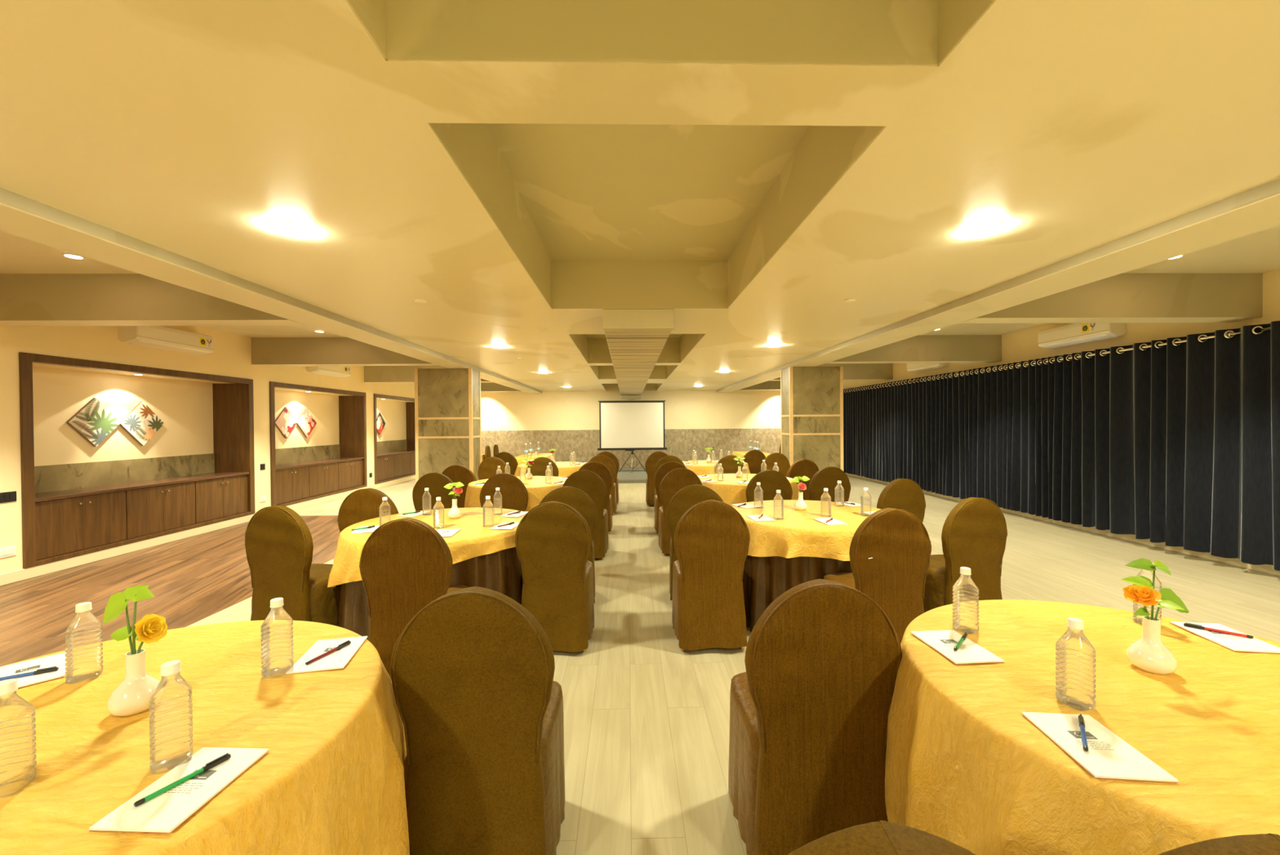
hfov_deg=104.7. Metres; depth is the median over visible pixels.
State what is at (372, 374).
ceiling beam
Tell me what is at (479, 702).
banquet chair
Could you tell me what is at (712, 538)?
banquet chair
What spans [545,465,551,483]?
water bottle
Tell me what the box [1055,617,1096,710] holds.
water bottle
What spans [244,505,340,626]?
banquet chair
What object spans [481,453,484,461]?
tablecloth
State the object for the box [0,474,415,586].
baseboard
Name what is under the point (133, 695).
bud vase
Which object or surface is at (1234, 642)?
notepad
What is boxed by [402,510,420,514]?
pen
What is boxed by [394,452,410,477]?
base cabinet
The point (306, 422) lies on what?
picture
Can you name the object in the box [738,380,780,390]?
ceiling beam
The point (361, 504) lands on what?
banquet chair
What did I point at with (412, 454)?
base cabinet
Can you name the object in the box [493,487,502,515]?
water bottle
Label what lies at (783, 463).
banquet chair
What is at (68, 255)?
recessed light
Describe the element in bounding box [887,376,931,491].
velvet curtain
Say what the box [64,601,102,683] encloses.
water bottle
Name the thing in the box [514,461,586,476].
tablecloth
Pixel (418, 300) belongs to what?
smoke detector
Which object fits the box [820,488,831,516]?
water bottle
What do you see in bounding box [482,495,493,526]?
water bottle
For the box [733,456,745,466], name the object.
sprig
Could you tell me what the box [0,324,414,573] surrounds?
wall
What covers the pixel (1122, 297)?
ceiling beam
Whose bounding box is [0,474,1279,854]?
floor
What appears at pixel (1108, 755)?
notepad
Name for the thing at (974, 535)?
banquet chair
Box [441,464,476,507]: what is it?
banquet chair
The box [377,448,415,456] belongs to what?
countertop
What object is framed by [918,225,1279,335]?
ceiling
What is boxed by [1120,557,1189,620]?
sprig
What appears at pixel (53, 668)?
pen
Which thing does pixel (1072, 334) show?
air conditioner
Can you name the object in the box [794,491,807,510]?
bud vase
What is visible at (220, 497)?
base cabinet
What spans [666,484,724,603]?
banquet chair
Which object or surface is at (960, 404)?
velvet curtain
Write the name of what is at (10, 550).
socket plate
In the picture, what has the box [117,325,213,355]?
air conditioner
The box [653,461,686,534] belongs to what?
banquet chair
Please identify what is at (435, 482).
banquet chair
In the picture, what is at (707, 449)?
sprig
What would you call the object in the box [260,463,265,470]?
switch plate
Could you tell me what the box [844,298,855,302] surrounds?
smoke detector
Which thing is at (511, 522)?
pen
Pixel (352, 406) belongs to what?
frame
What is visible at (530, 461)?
sprig
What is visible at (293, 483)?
base cabinet
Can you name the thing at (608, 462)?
banquet chair
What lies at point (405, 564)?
banquet chair
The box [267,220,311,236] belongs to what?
recessed light
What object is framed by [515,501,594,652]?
banquet chair
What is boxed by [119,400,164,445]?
picture
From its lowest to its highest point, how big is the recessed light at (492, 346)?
0.014 m
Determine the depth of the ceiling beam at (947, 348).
7.88 m
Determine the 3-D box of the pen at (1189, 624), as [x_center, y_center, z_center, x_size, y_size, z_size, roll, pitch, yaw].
[1.849,0.649,1.580,0.145,0.012,0.010,0,1,44]
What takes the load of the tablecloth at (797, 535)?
on the round table
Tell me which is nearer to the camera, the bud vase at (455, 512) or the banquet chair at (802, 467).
the bud vase at (455, 512)
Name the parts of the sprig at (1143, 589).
stem, stem, stem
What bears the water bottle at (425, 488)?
on the tablecloth at (473, 539)
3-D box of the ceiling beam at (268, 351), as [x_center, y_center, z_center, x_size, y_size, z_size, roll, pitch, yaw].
[-4.624,-1.190,7.774,2.757,0.414,0.250,0,0,-1]
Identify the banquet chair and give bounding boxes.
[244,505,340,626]
[337,488,398,532]
[359,517,467,679]
[391,586,564,854]
[412,472,458,511]
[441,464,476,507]
[477,456,509,479]
[480,472,528,511]
[484,445,491,458]
[493,444,498,456]
[494,451,518,475]
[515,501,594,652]
[525,457,558,476]
[538,485,597,603]
[562,469,608,559]
[577,461,612,533]
[588,454,617,515]
[596,451,619,505]
[644,451,667,506]
[653,455,684,509]
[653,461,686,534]
[658,467,702,555]
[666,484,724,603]
[671,499,750,650]
[715,454,746,474]
[728,578,902,854]
[742,449,765,473]
[746,469,792,502]
[761,452,790,476]
[786,458,818,500]
[787,819,976,854]
[808,466,850,502]
[823,507,931,643]
[876,478,925,522]
[923,497,1007,612]
[1158,832,1279,854]
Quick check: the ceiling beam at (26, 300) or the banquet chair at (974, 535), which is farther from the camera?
the ceiling beam at (26, 300)
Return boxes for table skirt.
[337,546,523,639]
[742,555,852,631]
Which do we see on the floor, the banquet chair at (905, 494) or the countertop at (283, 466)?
the banquet chair at (905, 494)
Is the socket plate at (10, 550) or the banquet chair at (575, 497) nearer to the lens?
the banquet chair at (575, 497)
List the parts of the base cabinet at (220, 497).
door, door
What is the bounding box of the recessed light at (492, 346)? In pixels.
[491,345,506,347]
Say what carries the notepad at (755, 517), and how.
on the tablecloth at (797, 535)
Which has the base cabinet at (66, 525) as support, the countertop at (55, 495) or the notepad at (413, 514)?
the countertop at (55, 495)
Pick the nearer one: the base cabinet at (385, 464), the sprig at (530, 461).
the sprig at (530, 461)
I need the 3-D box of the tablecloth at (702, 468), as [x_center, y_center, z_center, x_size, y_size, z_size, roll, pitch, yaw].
[1.227,0.800,8.523,1.376,0.387,1.374,0,0,-1]
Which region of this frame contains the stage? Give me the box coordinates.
[617,466,647,483]
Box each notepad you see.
[0,652,66,688]
[88,746,268,832]
[285,635,367,674]
[351,524,379,533]
[395,511,430,516]
[436,528,461,536]
[473,483,484,485]
[490,522,519,528]
[500,511,528,516]
[551,481,564,484]
[697,475,711,477]
[701,480,717,482]
[731,502,760,508]
[736,480,749,483]
[746,514,775,521]
[813,517,848,524]
[834,501,866,506]
[862,511,875,514]
[910,629,1004,663]
[1022,711,1178,782]
[1168,621,1279,653]
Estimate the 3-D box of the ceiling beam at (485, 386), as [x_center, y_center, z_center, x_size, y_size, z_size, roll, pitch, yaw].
[-4.785,-1.242,14.272,2.757,0.414,0.250,0,0,-1]
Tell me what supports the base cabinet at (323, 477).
on the floor
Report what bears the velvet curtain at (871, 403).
hanging from the curtain rod
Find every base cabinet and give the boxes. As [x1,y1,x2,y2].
[35,490,126,559]
[125,480,195,538]
[195,474,248,523]
[275,466,309,504]
[309,462,338,497]
[337,458,363,489]
[377,454,394,480]
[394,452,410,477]
[410,451,415,473]
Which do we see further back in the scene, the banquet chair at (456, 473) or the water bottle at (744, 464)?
the banquet chair at (456, 473)
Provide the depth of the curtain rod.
5.55 m
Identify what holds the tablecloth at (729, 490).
on the round table
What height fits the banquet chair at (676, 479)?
0.960 m
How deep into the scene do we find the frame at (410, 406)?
13.12 m
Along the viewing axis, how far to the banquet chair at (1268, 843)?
0.58 m
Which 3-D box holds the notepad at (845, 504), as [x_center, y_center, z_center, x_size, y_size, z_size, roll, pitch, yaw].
[1.750,0.637,4.110,0.145,0.005,0.210,-1,0,-13]
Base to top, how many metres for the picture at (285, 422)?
0.580 m
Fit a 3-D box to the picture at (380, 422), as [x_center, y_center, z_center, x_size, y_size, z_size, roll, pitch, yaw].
[-6.617,-0.100,12.530,0.029,0.580,0.580,0,0,-1]
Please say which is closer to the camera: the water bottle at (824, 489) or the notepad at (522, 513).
the water bottle at (824, 489)
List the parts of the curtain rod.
rod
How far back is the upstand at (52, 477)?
6.09 m
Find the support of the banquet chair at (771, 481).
on the floor
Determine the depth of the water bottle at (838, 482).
4.06 m
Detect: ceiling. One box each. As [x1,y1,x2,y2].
[0,0,1279,391]
[0,231,345,337]
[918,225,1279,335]
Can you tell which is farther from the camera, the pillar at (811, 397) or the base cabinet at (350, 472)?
the base cabinet at (350, 472)
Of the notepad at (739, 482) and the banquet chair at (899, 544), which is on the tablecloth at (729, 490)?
the notepad at (739, 482)
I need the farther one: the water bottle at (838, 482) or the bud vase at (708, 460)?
the bud vase at (708, 460)
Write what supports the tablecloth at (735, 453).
on the table
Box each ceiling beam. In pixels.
[0,187,542,393]
[0,273,305,326]
[251,337,438,366]
[364,365,491,382]
[480,382,523,391]
[716,177,1279,391]
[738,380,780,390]
[770,363,893,380]
[826,334,1001,363]
[958,273,1262,323]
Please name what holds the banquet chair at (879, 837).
on the floor
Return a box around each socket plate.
[0,545,16,558]
[259,495,266,502]
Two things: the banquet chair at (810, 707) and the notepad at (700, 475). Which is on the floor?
the banquet chair at (810, 707)
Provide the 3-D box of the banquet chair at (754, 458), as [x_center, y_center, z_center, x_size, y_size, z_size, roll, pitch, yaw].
[2.046,0.879,9.102,0.504,0.960,0.532,-1,0,-9]
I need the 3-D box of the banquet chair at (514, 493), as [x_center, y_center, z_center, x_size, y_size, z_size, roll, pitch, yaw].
[-1.375,0.938,5.188,0.504,0.960,0.532,0,0,-1]
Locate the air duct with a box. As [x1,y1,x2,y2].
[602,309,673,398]
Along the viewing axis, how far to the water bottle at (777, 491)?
3.53 m
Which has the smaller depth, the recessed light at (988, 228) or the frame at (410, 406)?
the recessed light at (988, 228)
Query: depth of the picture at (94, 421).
5.82 m
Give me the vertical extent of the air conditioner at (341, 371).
0.268 m
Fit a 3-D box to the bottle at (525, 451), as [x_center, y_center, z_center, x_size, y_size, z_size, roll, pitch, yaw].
[-2.414,0.487,10.448,0.076,0.288,0.076,0,0,-1]
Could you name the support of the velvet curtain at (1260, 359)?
hanging from the curtain rod
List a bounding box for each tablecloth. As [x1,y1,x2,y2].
[0,619,409,854]
[327,506,524,586]
[464,475,565,511]
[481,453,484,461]
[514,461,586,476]
[515,453,555,464]
[683,459,750,475]
[698,473,799,505]
[731,499,880,560]
[732,451,770,457]
[884,599,1279,854]
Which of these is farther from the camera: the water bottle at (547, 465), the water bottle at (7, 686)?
the water bottle at (547, 465)
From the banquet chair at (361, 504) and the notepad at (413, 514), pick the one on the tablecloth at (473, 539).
the notepad at (413, 514)
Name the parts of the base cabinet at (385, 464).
door, door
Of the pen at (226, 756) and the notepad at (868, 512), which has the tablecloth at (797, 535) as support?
the notepad at (868, 512)
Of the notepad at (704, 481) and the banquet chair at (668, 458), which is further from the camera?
the banquet chair at (668, 458)
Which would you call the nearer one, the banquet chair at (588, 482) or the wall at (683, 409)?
the banquet chair at (588, 482)
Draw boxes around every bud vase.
[106,648,164,716]
[447,498,462,518]
[524,467,533,479]
[706,454,711,462]
[735,466,743,477]
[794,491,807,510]
[1126,615,1177,674]
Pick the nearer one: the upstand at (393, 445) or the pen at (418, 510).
the pen at (418, 510)
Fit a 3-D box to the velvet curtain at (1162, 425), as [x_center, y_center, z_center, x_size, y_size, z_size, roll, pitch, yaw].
[5.671,0.155,5.502,0.148,2.221,1.639,0,0,-1]
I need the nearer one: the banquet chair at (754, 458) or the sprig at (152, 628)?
the sprig at (152, 628)
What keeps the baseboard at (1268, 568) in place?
attached to the wall at (1018, 346)
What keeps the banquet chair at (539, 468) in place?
on the floor
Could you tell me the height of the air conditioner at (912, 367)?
0.268 m
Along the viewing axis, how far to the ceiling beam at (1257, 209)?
3.08 m
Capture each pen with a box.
[0,666,58,679]
[133,752,231,806]
[305,640,351,664]
[351,524,375,530]
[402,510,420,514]
[497,521,514,526]
[953,631,967,650]
[1078,713,1088,751]
[1183,622,1253,638]
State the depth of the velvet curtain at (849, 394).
12.86 m
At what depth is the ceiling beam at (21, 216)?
3.03 m
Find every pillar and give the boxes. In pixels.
[414,368,481,483]
[780,366,843,471]
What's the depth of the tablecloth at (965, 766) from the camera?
1.18 m
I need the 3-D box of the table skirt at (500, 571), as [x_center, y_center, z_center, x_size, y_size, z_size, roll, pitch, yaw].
[-1.383,1.054,3.505,1.311,0.747,1.304,0,0,-1]
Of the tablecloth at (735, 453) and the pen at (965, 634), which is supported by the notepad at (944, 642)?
the pen at (965, 634)
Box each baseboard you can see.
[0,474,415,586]
[844,472,1279,575]
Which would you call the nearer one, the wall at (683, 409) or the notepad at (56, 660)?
the notepad at (56, 660)
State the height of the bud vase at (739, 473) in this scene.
0.140 m
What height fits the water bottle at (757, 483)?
0.205 m
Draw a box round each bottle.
[0,678,36,797]
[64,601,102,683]
[148,659,193,773]
[260,597,293,676]
[378,497,391,525]
[422,487,431,515]
[433,497,444,528]
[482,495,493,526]
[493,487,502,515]
[520,465,525,483]
[524,443,528,457]
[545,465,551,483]
[714,460,719,476]
[717,462,723,480]
[742,462,747,480]
[754,482,763,508]
[760,459,766,471]
[773,489,783,519]
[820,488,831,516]
[834,480,844,506]
[860,487,871,515]
[952,566,978,633]
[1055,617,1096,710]
[1133,562,1161,623]
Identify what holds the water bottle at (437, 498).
on the tablecloth at (473, 539)
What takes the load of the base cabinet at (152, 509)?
on the floor
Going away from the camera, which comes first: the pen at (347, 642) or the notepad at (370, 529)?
the pen at (347, 642)
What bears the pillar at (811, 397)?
on the floor
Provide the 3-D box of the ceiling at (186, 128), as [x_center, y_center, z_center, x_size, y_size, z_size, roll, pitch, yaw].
[-0.059,-1.309,4.590,5.440,0.500,21.600,0,0,-1]
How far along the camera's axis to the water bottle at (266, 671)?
1.39 m
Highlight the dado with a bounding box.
[480,427,781,466]
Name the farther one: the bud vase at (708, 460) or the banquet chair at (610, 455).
the banquet chair at (610, 455)
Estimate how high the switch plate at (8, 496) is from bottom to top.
0.095 m
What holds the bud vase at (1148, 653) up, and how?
on the tablecloth at (965, 766)
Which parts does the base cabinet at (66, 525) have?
door, door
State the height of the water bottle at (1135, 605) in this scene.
0.205 m
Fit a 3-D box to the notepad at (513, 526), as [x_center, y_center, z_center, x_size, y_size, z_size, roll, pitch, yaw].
[-0.902,0.665,3.339,0.145,0.005,0.210,0,0,5]
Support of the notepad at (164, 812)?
on the tablecloth at (331, 778)
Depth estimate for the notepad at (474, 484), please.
5.62 m
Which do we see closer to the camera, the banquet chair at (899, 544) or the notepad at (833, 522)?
the banquet chair at (899, 544)
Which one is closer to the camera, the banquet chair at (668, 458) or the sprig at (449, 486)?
the sprig at (449, 486)
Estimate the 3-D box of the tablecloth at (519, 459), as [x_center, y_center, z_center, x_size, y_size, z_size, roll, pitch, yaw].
[-2.367,0.990,11.138,0.730,0.728,1.601,0,0,-1]
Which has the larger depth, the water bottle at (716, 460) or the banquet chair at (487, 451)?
the banquet chair at (487, 451)
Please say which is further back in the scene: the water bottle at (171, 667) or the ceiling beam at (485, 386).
the ceiling beam at (485, 386)
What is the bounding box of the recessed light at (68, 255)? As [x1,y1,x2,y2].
[62,253,85,258]
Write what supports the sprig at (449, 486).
in the bud vase at (455, 512)
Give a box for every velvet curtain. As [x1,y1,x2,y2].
[843,387,855,474]
[855,382,888,481]
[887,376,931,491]
[930,366,991,499]
[990,352,1082,524]
[1080,327,1241,558]
[1240,320,1279,570]
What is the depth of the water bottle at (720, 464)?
5.87 m
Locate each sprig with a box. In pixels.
[102,584,167,654]
[444,481,464,498]
[523,457,533,467]
[548,448,556,455]
[705,447,712,454]
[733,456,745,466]
[791,475,809,492]
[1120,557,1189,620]
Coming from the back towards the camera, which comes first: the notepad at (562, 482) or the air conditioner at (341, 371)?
the air conditioner at (341, 371)
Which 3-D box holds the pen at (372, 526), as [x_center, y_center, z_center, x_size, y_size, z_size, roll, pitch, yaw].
[-1.831,0.665,3.266,0.010,0.012,0.145,0,1,38]
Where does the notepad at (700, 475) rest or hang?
on the tablecloth at (729, 490)
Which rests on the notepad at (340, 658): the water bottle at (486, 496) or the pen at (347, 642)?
the pen at (347, 642)
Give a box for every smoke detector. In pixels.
[414,298,426,303]
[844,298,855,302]
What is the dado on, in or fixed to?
attached to the wall at (683, 409)
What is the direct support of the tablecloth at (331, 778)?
on the round table
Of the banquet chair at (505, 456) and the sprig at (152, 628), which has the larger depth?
the banquet chair at (505, 456)
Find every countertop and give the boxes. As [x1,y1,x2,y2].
[35,471,249,502]
[275,457,364,470]
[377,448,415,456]
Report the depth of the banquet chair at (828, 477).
5.40 m
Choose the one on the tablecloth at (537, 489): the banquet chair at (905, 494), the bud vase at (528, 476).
the bud vase at (528, 476)
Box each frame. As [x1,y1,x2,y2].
[18,351,255,568]
[269,381,367,506]
[373,393,415,484]
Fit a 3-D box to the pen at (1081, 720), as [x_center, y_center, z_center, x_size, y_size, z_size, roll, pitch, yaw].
[0.962,0.660,1.071,0.010,0.012,0.145,0,1,39]
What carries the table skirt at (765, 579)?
on the round table
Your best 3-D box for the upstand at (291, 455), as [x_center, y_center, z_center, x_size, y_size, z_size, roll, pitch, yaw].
[-6.548,0.532,9.444,0.012,0.305,2.735,0,0,-1]
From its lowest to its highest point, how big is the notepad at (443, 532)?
0.005 m
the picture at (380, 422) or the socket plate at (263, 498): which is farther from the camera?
the picture at (380, 422)
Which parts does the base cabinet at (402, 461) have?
door, door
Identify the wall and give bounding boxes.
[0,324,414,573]
[480,382,781,431]
[843,269,1279,555]
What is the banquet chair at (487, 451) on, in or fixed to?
on the floor
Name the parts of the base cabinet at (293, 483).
door, door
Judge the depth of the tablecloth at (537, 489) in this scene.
5.50 m
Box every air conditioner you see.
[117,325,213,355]
[306,365,351,377]
[906,363,949,373]
[1038,322,1126,348]
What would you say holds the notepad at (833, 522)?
on the tablecloth at (797, 535)
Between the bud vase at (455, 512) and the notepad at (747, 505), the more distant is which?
the notepad at (747, 505)
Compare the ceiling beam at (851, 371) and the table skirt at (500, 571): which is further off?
the ceiling beam at (851, 371)
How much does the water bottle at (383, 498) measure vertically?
0.205 m
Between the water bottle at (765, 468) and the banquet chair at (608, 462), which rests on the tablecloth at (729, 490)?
the water bottle at (765, 468)
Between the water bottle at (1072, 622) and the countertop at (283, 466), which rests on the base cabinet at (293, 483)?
the countertop at (283, 466)
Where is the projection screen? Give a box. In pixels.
[597,400,666,472]
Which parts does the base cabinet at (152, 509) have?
door, door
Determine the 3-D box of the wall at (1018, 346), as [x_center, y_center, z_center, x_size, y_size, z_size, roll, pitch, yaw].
[5.960,-0.046,4.748,0.150,2.820,21.600,0,0,-1]
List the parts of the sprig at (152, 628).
stem, stem, stem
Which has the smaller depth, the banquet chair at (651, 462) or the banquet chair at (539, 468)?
the banquet chair at (539, 468)
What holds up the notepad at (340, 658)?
on the tablecloth at (331, 778)
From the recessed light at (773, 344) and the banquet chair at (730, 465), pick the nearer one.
the recessed light at (773, 344)
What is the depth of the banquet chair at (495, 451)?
12.00 m
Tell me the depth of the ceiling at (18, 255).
4.20 m
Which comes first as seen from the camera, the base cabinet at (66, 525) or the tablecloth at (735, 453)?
the base cabinet at (66, 525)
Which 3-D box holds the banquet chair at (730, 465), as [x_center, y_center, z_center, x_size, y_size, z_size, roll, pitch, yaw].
[1.377,0.896,7.695,0.491,0.960,0.523,0,0,-1]
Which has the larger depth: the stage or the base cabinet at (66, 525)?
the stage
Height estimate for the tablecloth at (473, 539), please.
0.451 m
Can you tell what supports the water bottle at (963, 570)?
on the tablecloth at (965, 766)
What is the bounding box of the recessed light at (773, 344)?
[767,343,782,346]
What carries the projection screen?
on the stage
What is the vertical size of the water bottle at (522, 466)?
0.205 m
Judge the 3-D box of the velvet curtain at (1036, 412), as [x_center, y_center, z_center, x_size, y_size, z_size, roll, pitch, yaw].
[5.623,0.143,7.088,0.149,2.222,1.549,0,0,-1]
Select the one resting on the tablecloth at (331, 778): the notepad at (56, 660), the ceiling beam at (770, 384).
the notepad at (56, 660)
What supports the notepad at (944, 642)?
on the tablecloth at (965, 766)
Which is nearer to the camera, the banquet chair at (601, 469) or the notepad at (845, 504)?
the notepad at (845, 504)
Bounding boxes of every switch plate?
[0,490,16,502]
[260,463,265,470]
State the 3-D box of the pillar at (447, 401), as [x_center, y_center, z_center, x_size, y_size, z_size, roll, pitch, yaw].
[-3.326,0.203,8.605,0.956,2.406,0.521,0,0,-1]
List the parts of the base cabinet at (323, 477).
door, door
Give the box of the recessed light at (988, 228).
[963,222,1006,237]
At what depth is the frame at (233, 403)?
6.29 m
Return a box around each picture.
[66,397,120,446]
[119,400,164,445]
[275,406,297,438]
[296,408,316,437]
[376,412,385,435]
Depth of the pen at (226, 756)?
0.95 m
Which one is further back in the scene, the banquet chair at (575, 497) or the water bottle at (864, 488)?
the banquet chair at (575, 497)
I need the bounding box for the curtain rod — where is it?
[854,327,1271,390]
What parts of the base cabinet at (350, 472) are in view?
door, door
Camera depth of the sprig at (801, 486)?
3.87 m
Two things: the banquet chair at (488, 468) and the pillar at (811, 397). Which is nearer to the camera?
the banquet chair at (488, 468)
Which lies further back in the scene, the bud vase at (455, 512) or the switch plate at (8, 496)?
the switch plate at (8, 496)
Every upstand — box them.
[34,453,214,493]
[275,444,339,464]
[377,439,406,453]
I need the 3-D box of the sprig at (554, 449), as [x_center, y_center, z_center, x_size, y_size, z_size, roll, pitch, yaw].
[-1.507,0.447,8.517,0.113,0.167,0.108,0,1,41]

